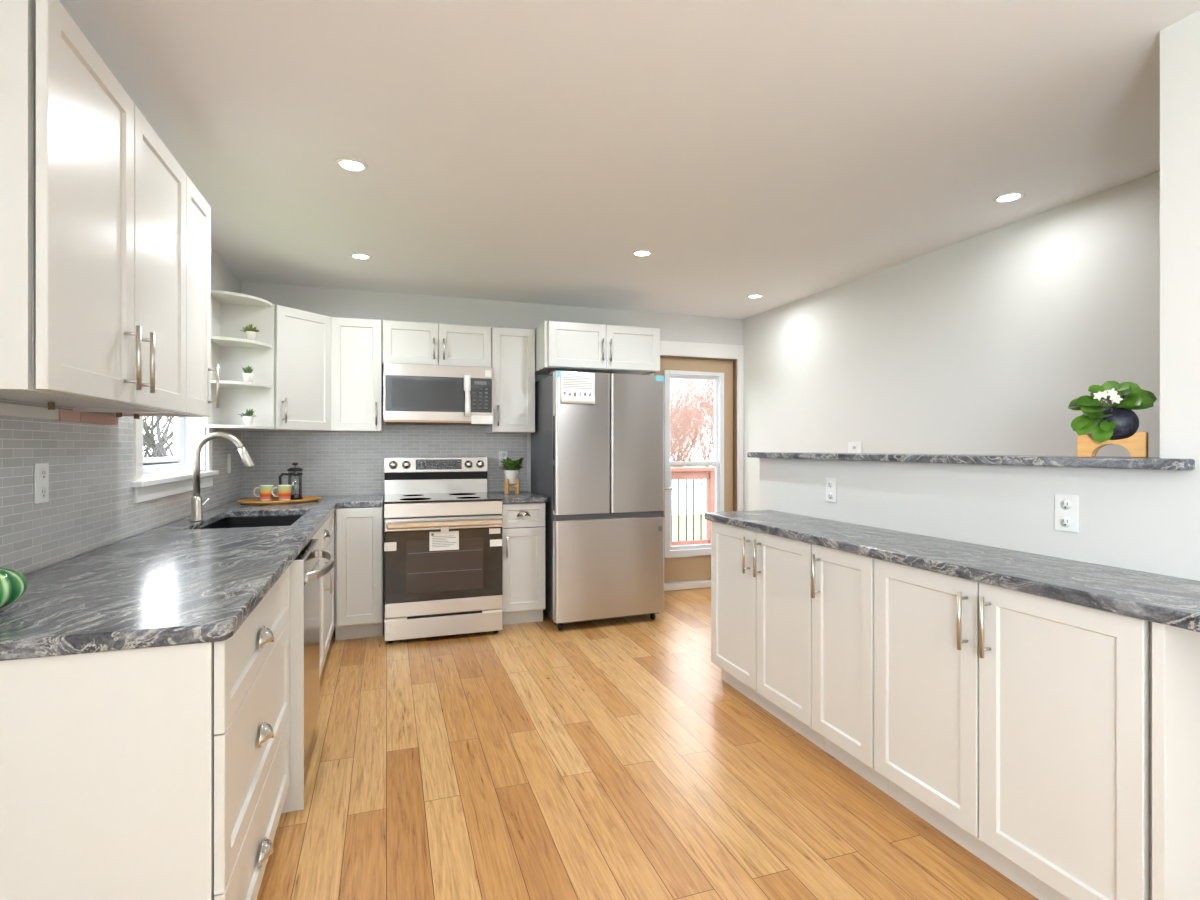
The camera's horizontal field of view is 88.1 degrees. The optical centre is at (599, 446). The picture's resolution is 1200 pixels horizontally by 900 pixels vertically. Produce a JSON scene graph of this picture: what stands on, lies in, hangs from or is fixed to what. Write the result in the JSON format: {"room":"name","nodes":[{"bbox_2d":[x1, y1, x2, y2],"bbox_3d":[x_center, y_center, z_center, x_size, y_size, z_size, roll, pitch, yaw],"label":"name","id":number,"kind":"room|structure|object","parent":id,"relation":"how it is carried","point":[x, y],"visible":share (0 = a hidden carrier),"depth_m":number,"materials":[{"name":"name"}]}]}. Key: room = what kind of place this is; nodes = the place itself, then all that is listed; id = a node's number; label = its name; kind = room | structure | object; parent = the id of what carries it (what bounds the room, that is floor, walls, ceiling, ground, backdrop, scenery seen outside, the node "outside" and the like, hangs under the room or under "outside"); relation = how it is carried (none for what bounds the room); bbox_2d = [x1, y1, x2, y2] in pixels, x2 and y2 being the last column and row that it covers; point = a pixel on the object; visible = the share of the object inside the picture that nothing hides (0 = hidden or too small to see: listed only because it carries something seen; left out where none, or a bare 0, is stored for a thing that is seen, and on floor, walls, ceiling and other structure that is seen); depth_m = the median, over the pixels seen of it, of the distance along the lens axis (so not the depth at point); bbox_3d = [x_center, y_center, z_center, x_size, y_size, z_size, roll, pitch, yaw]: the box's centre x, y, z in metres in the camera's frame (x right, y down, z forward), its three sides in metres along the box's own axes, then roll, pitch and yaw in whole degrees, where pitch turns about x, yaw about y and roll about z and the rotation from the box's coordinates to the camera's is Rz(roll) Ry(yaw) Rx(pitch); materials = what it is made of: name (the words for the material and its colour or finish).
{"room":"kitchen","nodes":[
{"label":"kitchen","id":0,"kind":"room"},
{"bbox_2d":[0,248,241,574],"bbox_3d":[-1.822,0.050,2.080,0.158,2.440,5.120,0,0,-19],"label":"wall","id":1,"kind":"structure","parent":0,"point":[91,505],"depth_m":2.07,"materials":[{"name":"grey tile"}]},
{"bbox_2d":[34,463,48,503],"bbox_3d":[-1.649,0.108,1.833,0.008,0.118,0.072,0,0,-19],"label":"electrical outlet","id":2,"kind":"object","parent":1,"relation":"attached to","point":[41,470],"visible":1,"depth_m":1.82,"materials":[{"name":"white plastic"}]},
{"bbox_2d":[40,468,46,478],"bbox_3d":[-1.647,0.080,1.834,0.002,0.033,0.033,0,0,-19],"label":"socket","id":3,"kind":"object","parent":2,"relation":"attached to","point":[43,471],"depth_m":1.83,"materials":[{"name":"white plastic"}]},
{"bbox_2d":[40,487,46,497],"bbox_3d":[-1.647,0.136,1.834,0.002,0.033,0.033,0,0,-19],"label":"socket","id":4,"kind":"object","parent":2,"relation":"attached to","point":[43,490],"depth_m":1.83,"materials":[{"name":"white plastic"}]},
{"bbox_2d":[0,0,185,421],"bbox_3d":[-1.410,-0.513,1.656,0.358,0.866,0.930,0,0,-19],"label":"upper cabinet","id":5,"kind":"object","parent":1,"relation":"attached to","point":[93,200],"visible":1,"depth_m":1.44,"materials":[{"name":"white wood"}]},
{"bbox_2d":[80,174,218,424],"bbox_3d":[-1.614,-0.513,2.247,0.358,0.866,0.320,0,0,-19],"label":"upper cabinet","id":6,"kind":"object","parent":1,"relation":"attached to","point":[198,211],"visible":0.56,"depth_m":2.30,"materials":[{"name":"white wood"}]},
{"bbox_2d":[131,297,218,502],"bbox_3d":[-2.132,-0.319,3.036,0.195,1.098,1.210,0,0,-19],"label":"window","id":7,"kind":"structure","parent":1,"relation":"in","point":[156,477],"depth_m":3.19,"materials":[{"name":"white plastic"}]},
{"bbox_2d":[227,454,230,472],"bbox_3d":[-2.399,0.110,4.013,0.010,0.125,0.072,0,0,-19],"label":"wall switch","id":8,"kind":"object","parent":1,"relation":"attached to","point":[228,455],"visible":1,"depth_m":3.99,"materials":[{"name":"white plastic"}]},
{"bbox_2d":[205,289,273,428],"bbox_3d":[-2.147,-0.501,3.708,0.305,0.788,0.300,0,0,-19],"label":"corner shelf","id":9,"kind":"object","parent":1,"relation":"attached to","point":[232,312],"visible":0.87,"depth_m":3.82,"materials":[{"name":"white wood"}]},
{"bbox_2d":[239,409,255,424],"bbox_3d":[-2.115,-0.176,3.715,0.102,0.101,0.084,0,0,-19],"label":"potted succulent","id":10,"kind":"object","parent":9,"relation":"on","point":[247,417],"visible":0.98,"depth_m":3.70,"materials":[{"name":"white ceramic"}]},
{"bbox_2d":[242,416,253,424],"bbox_3d":[-2.110,-0.153,3.716,0.058,0.056,0.058,0,0,-19],"label":"pot","id":11,"kind":"object","parent":9,"relation":"on","point":[247,420],"depth_m":3.69,"materials":[{"name":"white ceramic"}]},
{"bbox_2d":[242,366,253,381],"bbox_3d":[-2.110,-0.434,3.717,0.065,0.106,0.067,0,0,-19],"label":"potted succulent","id":12,"kind":"object","parent":9,"relation":"on","point":[247,376],"visible":0.99,"depth_m":3.70,"materials":[{"name":"white ceramic"}]},
{"bbox_2d":[242,373,253,381],"bbox_3d":[-2.110,-0.408,3.716,0.058,0.056,0.058,0,0,-19],"label":"pot","id":13,"kind":"object","parent":12,"relation":"on","point":[247,377],"depth_m":3.69,"materials":[{"name":"white ceramic"}]},
{"bbox_2d":[240,324,258,340],"bbox_3d":[-2.094,-0.683,3.716,0.111,0.102,0.067,0,0,-39],"label":"potted succulent","id":14,"kind":"object","parent":9,"relation":"on","point":[250,332],"visible":0.98,"depth_m":3.70,"materials":[{"name":"white ceramic"}]},
{"bbox_2d":[245,331,255,340],"bbox_3d":[-2.095,-0.659,3.720,0.058,0.056,0.058,0,0,-19],"label":"pot","id":15,"kind":"object","parent":14,"relation":"on","point":[250,335],"depth_m":3.70,"materials":[{"name":"white ceramic"}]},
{"bbox_2d":[241,281,742,617],"bbox_3d":[-0.566,0.050,5.137,4.225,2.440,0.158,0,0,-19],"label":"wall","id":16,"kind":"structure","parent":0,"point":[339,462],"depth_m":4.72,"materials":[{"name":"grey tile"}]},
{"bbox_2d":[224,305,332,431],"bbox_3d":[-2.146,-0.501,4.189,0.619,0.788,0.622,0,0,-19],"label":"upper cabinet","id":17,"kind":"object","parent":16,"relation":"attached to","point":[302,339],"visible":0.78,"depth_m":4.08,"materials":[{"name":"white wood"}]},
{"bbox_2d":[331,317,381,431],"bbox_3d":[-1.743,-0.501,4.460,0.333,0.790,0.368,0,0,-19],"label":"upper cabinet","id":18,"kind":"object","parent":16,"relation":"attached to","point":[356,344],"visible":0.98,"depth_m":4.33,"materials":[{"name":"white wood"}]},
{"bbox_2d":[382,320,490,368],"bbox_3d":[-1.220,-0.741,4.640,0.768,0.311,0.368,0,0,-19],"label":"upper cabinet","id":19,"kind":"object","parent":16,"relation":"attached to","point":[403,342],"visible":0.8,"depth_m":4.49,"materials":[{"name":"white wood"}]},
{"bbox_2d":[383,363,493,425],"bbox_3d":[-1.199,-0.373,4.591,0.764,0.418,0.474,0,0,-19],"label":"microwave","id":20,"kind":"object","parent":19,"relation":"attached to","point":[414,394],"visible":1,"depth_m":4.43,"materials":[{"name":"grey metal"}]},
{"bbox_2d":[473,381,487,408],"bbox_3d":[-0.872,-0.376,4.523,0.108,0.200,0.001,0,0,-19],"label":"control panel","id":21,"kind":"object","parent":20,"relation":"attached to","point":[480,388],"depth_m":4.52,"materials":[{"name":"grey"}]},
{"bbox_2d":[499,451,507,465],"bbox_3d":[-0.776,0.095,4.976,0.072,0.118,0.008,0,0,-19],"label":"electrical outlet","id":22,"kind":"object","parent":16,"relation":"attached to","point":[502,454],"visible":0.74,"depth_m":4.97,"materials":[{"name":"white plastic"}]},
{"bbox_2d":[486,327,534,432],"bbox_3d":[-0.697,-0.501,4.820,0.330,0.790,0.368,0,0,-19],"label":"upper cabinet","id":23,"kind":"object","parent":16,"relation":"attached to","point":[512,349],"visible":0.93,"depth_m":4.69,"materials":[{"name":"white wood"}]},
{"bbox_2d":[534,321,659,374],"bbox_3d":[-0.059,-0.743,4.890,0.906,0.337,0.655,0,0,-19],"label":"upper cabinet","id":24,"kind":"object","parent":16,"relation":"attached to","point":[559,346],"visible":0.78,"depth_m":4.62,"materials":[{"name":"white wood"}]},
{"bbox_2d":[654,355,736,590],"bbox_3d":[0.840,0.235,5.617,0.845,2.070,0.165,0,0,-19],"label":"door","id":25,"kind":"structure","parent":16,"relation":"in","point":[685,566],"depth_m":5.62,"materials":[{"name":"beige paint"}]},
{"bbox_2d":[650,340,743,510],"bbox_3d":[0.855,0.171,5.540,0.974,2.198,0.020,0,0,-19],"label":"trim","id":26,"kind":"structure","parent":16,"relation":"attached to","point":[667,348],"depth_m":5.67,"materials":[{"name":"white wood"}]},
{"bbox_2d":[59,0,1199,318],"bbox_3d":[0.700,-1.220,1.230,4.375,0.100,8.370,0,0,-19],"label":"ceiling","id":27,"kind":"structure","parent":0,"point":[782,151],"depth_m":2.27,"materials":[{"name":"white paint"}]},
{"bbox_2d":[335,158,367,171],"bbox_3d":[-1.030,-1.167,2.575,0.128,0.006,0.128,0,0,-19],"label":"recessed light","id":28,"kind":"object","parent":27,"relation":"in","point":[348,164],"visible":1,"depth_m":2.57,"materials":[{"name":"white glass"}]},
{"bbox_2d":[350,253,371,259],"bbox_3d":[-1.469,-1.167,3.809,0.128,0.006,0.128,0,0,-19],"label":"recessed light","id":29,"kind":"object","parent":27,"relation":"in","point":[361,256],"visible":1,"depth_m":3.81,"materials":[{"name":"white glass"}]},
{"bbox_2d":[632,250,652,256],"bbox_3d":[0.255,-1.167,3.747,0.128,0.006,0.128,0,0,-19],"label":"recessed light","id":30,"kind":"object","parent":27,"relation":"in","point":[640,253],"visible":1,"depth_m":3.75,"materials":[{"name":"white glass"}]},
{"bbox_2d":[747,294,763,297],"bbox_3d":[1.205,-1.167,4.820,0.128,0.006,0.128,0,0,-19],"label":"recessed light","id":31,"kind":"object","parent":27,"relation":"in","point":[751,295],"visible":1,"depth_m":4.81,"materials":[{"name":"white glass"}]},
{"bbox_2d":[993,192,1024,202],"bbox_3d":[1.918,-1.167,2.908,0.128,0.006,0.128,0,0,-19],"label":"recessed light","id":32,"kind":"object","parent":27,"relation":"in","point":[1011,196],"visible":1,"depth_m":2.91,"materials":[{"name":"white glass"}]},
{"bbox_2d":[256,587,1038,899],"bbox_3d":[0.725,1.295,1.159,4.375,0.050,8.220,0,0,-19],"label":"floor","id":33,"kind":"structure","parent":0,"point":[605,759],"depth_m":2.29,"materials":[{"name":"brown wood"}]},
{"bbox_2d":[0,566,289,899],"bbox_3d":[-1.221,0.833,1.608,0.685,0.873,0.934,0,0,-19],"label":"base cabinet","id":34,"kind":"object","parent":33,"relation":"on","point":[153,773],"visible":0.89,"depth_m":1.23,"materials":[{"name":"white wood"}]},
{"bbox_2d":[232,512,333,675],"bbox_3d":[-1.789,0.833,3.273,0.695,0.873,1.295,0,0,-19],"label":"base cabinet","id":35,"kind":"object","parent":33,"relation":"on","point":[325,534],"visible":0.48,"depth_m":3.46,"materials":[{"name":"white wood"}]},
{"bbox_2d":[0,494,383,660],"bbox_3d":[-1.509,0.379,2.866,0.947,0.037,3.522,0,0,-19],"label":"countertop","id":36,"kind":"structure","parent":35,"relation":"on","point":[179,582],"depth_m":1.62,"materials":[{"name":"grey stone"}]},
{"bbox_2d":[0,567,26,608],"bbox_3d":[-1.344,0.303,1.348,0.144,0.114,0.144,0,0,-31],"label":"pumpkin","id":37,"kind":"object","parent":36,"relation":"on","point":[13,584],"visible":1,"depth_m":1.35,"materials":[{"name":"green ceramic"}]},
{"bbox_2d":[190,432,254,520],"bbox_3d":[-1.855,0.144,3.059,0.277,0.429,0.109,0,0,-19],"label":"faucet","id":38,"kind":"object","parent":36,"relation":"on","point":[197,504],"visible":1,"depth_m":3.00,"materials":[{"name":"silver metal"}]},
{"bbox_2d":[201,515,302,528],"bbox_3d":[-1.747,0.495,3.137,0.466,0.195,0.852,0,0,-19],"label":"sink","id":39,"kind":"object","parent":36,"relation":"in","point":[236,522],"visible":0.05,"depth_m":3.50,"materials":[{"name":"black"}]},
{"bbox_2d":[237,496,321,504],"bbox_3d":[-2.059,0.349,3.998,0.340,0.021,0.490,0,0,43],"label":"wooden tray","id":40,"kind":"object","parent":36,"relation":"on","point":[256,501],"visible":0.9,"depth_m":3.94,"materials":[{"name":"brown wood"}]},
{"bbox_2d":[253,485,273,500],"bbox_3d":[-2.172,0.300,4.018,0.108,0.099,0.083,0,0,12],"label":"coffee mug","id":41,"kind":"object","parent":40,"relation":"on","point":[265,490],"visible":0.99,"depth_m":3.99,"materials":[{"name":"ceramic"}]},
{"bbox_2d":[271,485,291,500],"bbox_3d":[-2.058,0.300,4.026,0.108,0.099,0.083,0,0,12],"label":"coffee mug","id":42,"kind":"object","parent":40,"relation":"on","point":[284,491],"visible":0.98,"depth_m":3.99,"materials":[{"name":"ceramic"}]},
{"bbox_2d":[279,463,302,499],"bbox_3d":[-2.051,0.228,4.116,0.145,0.243,0.096,0,0,-19],"label":"press","id":43,"kind":"object","parent":40,"relation":"on","point":[295,496],"visible":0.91,"depth_m":4.09,"materials":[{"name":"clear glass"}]},
{"bbox_2d":[281,560,303,812],"bbox_3d":[-1.361,0.834,2.065,0.680,0.872,0.015,0,0,-19],"label":"filler panel","id":44,"kind":"object","parent":33,"relation":"on","point":[294,800],"visible":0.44,"depth_m":2.16,"materials":[{"name":"white wood"}]},
{"bbox_2d":[295,539,333,766],"bbox_3d":[-1.409,0.838,2.377,0.714,0.865,0.592,0,0,-19],"label":"dishwasher","id":45,"kind":"object","parent":33,"relation":"on","point":[311,552],"visible":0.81,"depth_m":2.45,"materials":[{"name":"grey metal"}]},
{"bbox_2d":[335,507,382,639],"bbox_3d":[-1.671,0.833,4.335,0.294,0.873,0.650,0,0,-19],"label":"base cabinet","id":46,"kind":"object","parent":33,"relation":"on","point":[358,530],"visible":0.85,"depth_m":4.04,"materials":[{"name":"white wood"}]},
{"bbox_2d":[384,457,502,642],"bbox_3d":[-1.128,0.674,4.396,0.760,1.189,0.832,0,0,-19],"label":"range","id":47,"kind":"object","parent":33,"relation":"on","point":[428,593],"visible":1,"depth_m":4.09,"materials":[{"name":"grey metal"}]},
{"bbox_2d":[418,461,459,467],"bbox_3d":[-1.218,0.137,4.706,0.311,0.055,0.008,0,0,-19],"label":"control panel","id":48,"kind":"object","parent":47,"relation":"attached to","point":[421,464],"depth_m":4.70,"materials":[{"name":"grey glass"}]},
{"bbox_2d":[384,492,502,503],"bbox_3d":[-1.130,0.359,4.402,0.760,0.011,0.680,0,0,-19],"label":"cooktop","id":49,"kind":"object","parent":47,"relation":"in","point":[389,497],"depth_m":4.22,"materials":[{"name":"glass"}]},
{"bbox_2d":[429,527,458,550],"bbox_3d":[-1.016,0.599,4.047,0.187,0.157,0.003,0,0,-19],"label":"tag","id":50,"kind":"object","parent":47,"relation":"hanging from","point":[446,539],"visible":0.97,"depth_m":4.05,"materials":[{"name":"white paper"}]},
{"bbox_2d":[502,502,544,624],"bbox_3d":[-0.640,0.833,4.665,0.323,0.873,0.698,0,0,-19],"label":"base cabinet","id":51,"kind":"object","parent":33,"relation":"on","point":[523,523],"visible":0.72,"depth_m":4.38,"materials":[{"name":"white wood"}]},
{"bbox_2d":[488,491,546,503],"bbox_3d":[-0.641,0.379,4.672,0.334,0.037,0.672,0,0,-19],"label":"countertop","id":52,"kind":"structure","parent":51,"relation":"on","point":[524,496],"depth_m":4.40,"materials":[{"name":"grey stone"}]},
{"bbox_2d":[500,457,524,493],"bbox_3d":[-0.670,0.218,4.728,0.205,0.284,0.202,0,0,-19],"label":"potted plant","id":53,"kind":"object","parent":52,"relation":"on","point":[512,468],"visible":1,"depth_m":4.69,"materials":[{"name":"green plant"}]},
{"bbox_2d":[531,371,664,629],"bbox_3d":[-0.057,0.370,4.735,0.833,1.800,0.791,0,0,-21],"label":"refrigerator","id":54,"kind":"object","parent":33,"relation":"on","point":[598,467],"visible":0.95,"depth_m":4.38,"materials":[{"name":"grey metal"}]},
{"bbox_2d":[561,372,594,403],"bbox_3d":[-0.151,-0.403,4.265,0.247,0.215,0.010,0,0,-21],"label":"instruction sheet","id":55,"kind":"object","parent":54,"relation":"attached to","point":[576,387],"visible":1,"depth_m":4.27,"materials":[{"name":"white paper"}]},
{"bbox_2d":[711,521,824,750],"bbox_3d":[0.905,0.833,3.022,0.438,0.873,0.845,0,0,-19],"label":"base cabinet","id":56,"kind":"object","parent":33,"relation":"on","point":[761,583],"visible":0.61,"depth_m":2.88,"materials":[{"name":"white wood"}]},
{"bbox_2d":[704,510,1199,631],"bbox_3d":[1.418,0.379,1.556,0.425,0.037,4.020,0,0,-19],"label":"countertop","id":57,"kind":"structure","parent":56,"relation":"on","point":[1162,599],"depth_m":1.85,"materials":[{"name":"grey stone"}]},
{"bbox_2d":[812,544,888,794],"bbox_3d":[1.099,0.833,2.458,0.438,0.873,0.343,0,0,-19],"label":"base cabinet","id":58,"kind":"object","parent":33,"relation":"on","point":[842,581],"visible":0.42,"depth_m":2.39,"materials":[{"name":"white wood"}]},
{"bbox_2d":[874,558,1151,899],"bbox_3d":[1.293,0.833,1.893,0.438,0.873,0.848,0,0,-19],"label":"base cabinet","id":59,"kind":"object","parent":33,"relation":"on","point":[1017,725],"visible":0.77,"depth_m":1.73,"materials":[{"name":"white wood"}]},
{"bbox_2d":[1152,622,1199,899],"bbox_3d":[1.458,0.834,1.472,0.405,0.872,0.025,0,0,-19],"label":"filler panel","id":60,"kind":"object","parent":33,"relation":"on","point":[1175,650],"visible":1,"depth_m":1.41,"materials":[{"name":"white wood"}]},
{"bbox_2d":[743,171,1159,510],"bbox_3d":[2.698,0.050,1.918,0.150,2.440,8.070,0,0,-19],"label":"wall","id":61,"kind":"structure","parent":0,"point":[983,344],"depth_m":3.43,"materials":[{"name":"white paint"}]},
{"bbox_2d":[848,442,861,452],"bbox_3d":[1.781,0.030,4.336,0.008,0.118,0.130,0,0,-19],"label":"electrical outlet","id":62,"kind":"object","parent":61,"relation":"attached to","point":[853,447],"visible":0.57,"depth_m":4.33,"materials":[{"name":"white plastic"}]},
{"bbox_2d":[760,10,1199,580],"bbox_3d":[2.006,0.050,0.701,0.130,2.440,6.220,0,0,-19],"label":"wall","id":63,"kind":"structure","parent":0,"point":[1011,507],"depth_m":1.84,"materials":[{"name":"white paint"}]},
{"bbox_2d":[826,478,835,502],"bbox_3d":[1.129,0.213,3.033,0.008,0.118,0.072,0,0,-19],"label":"electrical outlet","id":64,"kind":"object","parent":63,"relation":"attached to","point":[830,482],"visible":1,"depth_m":3.03,"materials":[{"name":"white plastic"}]},
{"bbox_2d":[747,452,1194,469],"bbox_3d":[1.333,0.049,2.688,0.271,0.031,2.105,0,0,-19],"label":"bar ledge","id":65,"kind":"object","parent":63,"relation":"on","point":[1150,463],"visible":0.98,"depth_m":2.12,"materials":[{"name":"grey stone"}]},
{"bbox_2d":[1068,381,1156,457],"bbox_3d":[1.585,-0.086,1.922,0.210,0.237,0.190,0,0,44],"label":"potted plant","id":66,"kind":"object","parent":65,"relation":"on","point":[1115,423],"visible":1,"depth_m":1.89,"materials":[{"name":"green plant"}]},
{"bbox_2d":[1055,494,1077,532],"bbox_3d":[1.491,0.213,1.984,0.008,0.118,0.072,0,0,-19],"label":"electrical outlet","id":67,"kind":"object","parent":63,"relation":"attached to","point":[1066,506],"visible":1,"depth_m":1.98,"materials":[{"name":"white plastic"}]},
{"bbox_2d":[1060,499,1070,509],"bbox_3d":[1.488,0.185,1.983,0.002,0.033,0.033,0,0,-19],"label":"socket","id":68,"kind":"object","parent":67,"relation":"attached to","point":[1065,504],"depth_m":1.98,"materials":[{"name":"white plastic"}]},
{"bbox_2d":[1060,517,1070,526],"bbox_3d":[1.488,0.241,1.983,0.002,0.033,0.033,0,0,-19],"label":"socket","id":69,"kind":"object","parent":67,"relation":"attached to","point":[1064,521],"depth_m":1.98,"materials":[{"name":"white plastic"}]},
{"label":"outside","id":70,"kind":"structure","parent":0,"visible":0},
{"bbox_2d":[672,466,713,540],"bbox_3d":[-8.139,2.820,23.638,120.000,0.100,130.000,0,0,-19],"label":"lawn","id":71,"kind":"structure","parent":70,"point":[682,517],"depth_m":21.20,"materials":[{"name":"green plant"}]},
{"bbox_2d":[143,416,173,457],"bbox_3d":[-6.106,0.460,8.791,3.757,4.666,3.914,0,0,-19],"label":"bare tree","id":72,"kind":"object","parent":71,"relation":"on","point":[158,448],"visible":0.07,"depth_m":8.05,"materials":[{"name":"grey plant"}]},
{"bbox_2d":[670,391,705,455],"bbox_3d":[1.579,-1.725,31.438,8.179,8.977,7.646,0,0,-19],"label":"bare tree","id":73,"kind":"object","parent":71,"relation":"on","point":[670,391],"visible":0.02,"depth_m":31.25,"materials":[{"name":"brown plant"}]},
{"bbox_2d":[672,479,706,515],"bbox_3d":[1.405,1.870,24.072,8.011,1.800,0.102,0,0,-13],"label":"vinyl fence","id":74,"kind":"object","parent":71,"relation":"on","point":[689,481],"visible":0.09,"depth_m":24.55,"materials":[{"name":"white plastic"}]},
{"bbox_2d":[670,379,713,467],"bbox_3d":[3.154,-1.411,28.687,9.190,8.353,8.508,0,0,-41],"label":"bare tree","id":75,"kind":"object","parent":71,"relation":"on","point":[683,458],"visible":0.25,"depth_m":26.90,"materials":[{"name":"brown plant"}]},
{"bbox_2d":[670,379,713,466],"bbox_3d":[5.940,-1.630,29.014,8.155,8.795,7.000,0,0,-4],"label":"bare tree","id":76,"kind":"object","parent":71,"relation":"on","point":[708,385],"visible":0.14,"depth_m":28.43,"materials":[{"name":"brown plant"}]},
{"bbox_2d":[670,379,713,466],"bbox_3d":[4.021,-1.578,33.140,6.750,8.687,7.361,0,0,-44],"label":"bare tree","id":77,"kind":"object","parent":71,"relation":"on","point":[678,379],"visible":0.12,"depth_m":32.62,"materials":[{"name":"brown plant"}]},
{"bbox_2d":[670,384,713,451],"bbox_3d":[0.508,-1.352,26.963,8.228,8.227,8.316,0,0,-28],"label":"bare tree","id":78,"kind":"object","parent":71,"relation":"on","point":[673,410],"visible":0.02,"depth_m":25.87,"materials":[{"name":"brown plant"}]},
{"bbox_2d":[670,379,714,466],"bbox_3d":[6.716,-1.708,34.062,7.684,8.937,7.209,0,0,3],"label":"bare tree","id":79,"kind":"object","parent":71,"relation":"on","point":[708,424],"visible":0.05,"depth_m":34.12,"materials":[{"name":"brown plant"}]},
{"bbox_3d":[0.878,2.020,6.356,3.200,1.500,1.148,0,0,-19],"label":"deck","id":80,"kind":"object","parent":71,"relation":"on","visible":0},
{"bbox_2d":[671,467,714,545],"bbox_3d":[0.724,0.752,6.806,3.290,1.034,0.140,0,0,-19],"label":"deck railing","id":81,"kind":"object","parent":80,"relation":"on","point":[682,473],"visible":0.18,"depth_m":6.91,"materials":[{"name":"red wood"}]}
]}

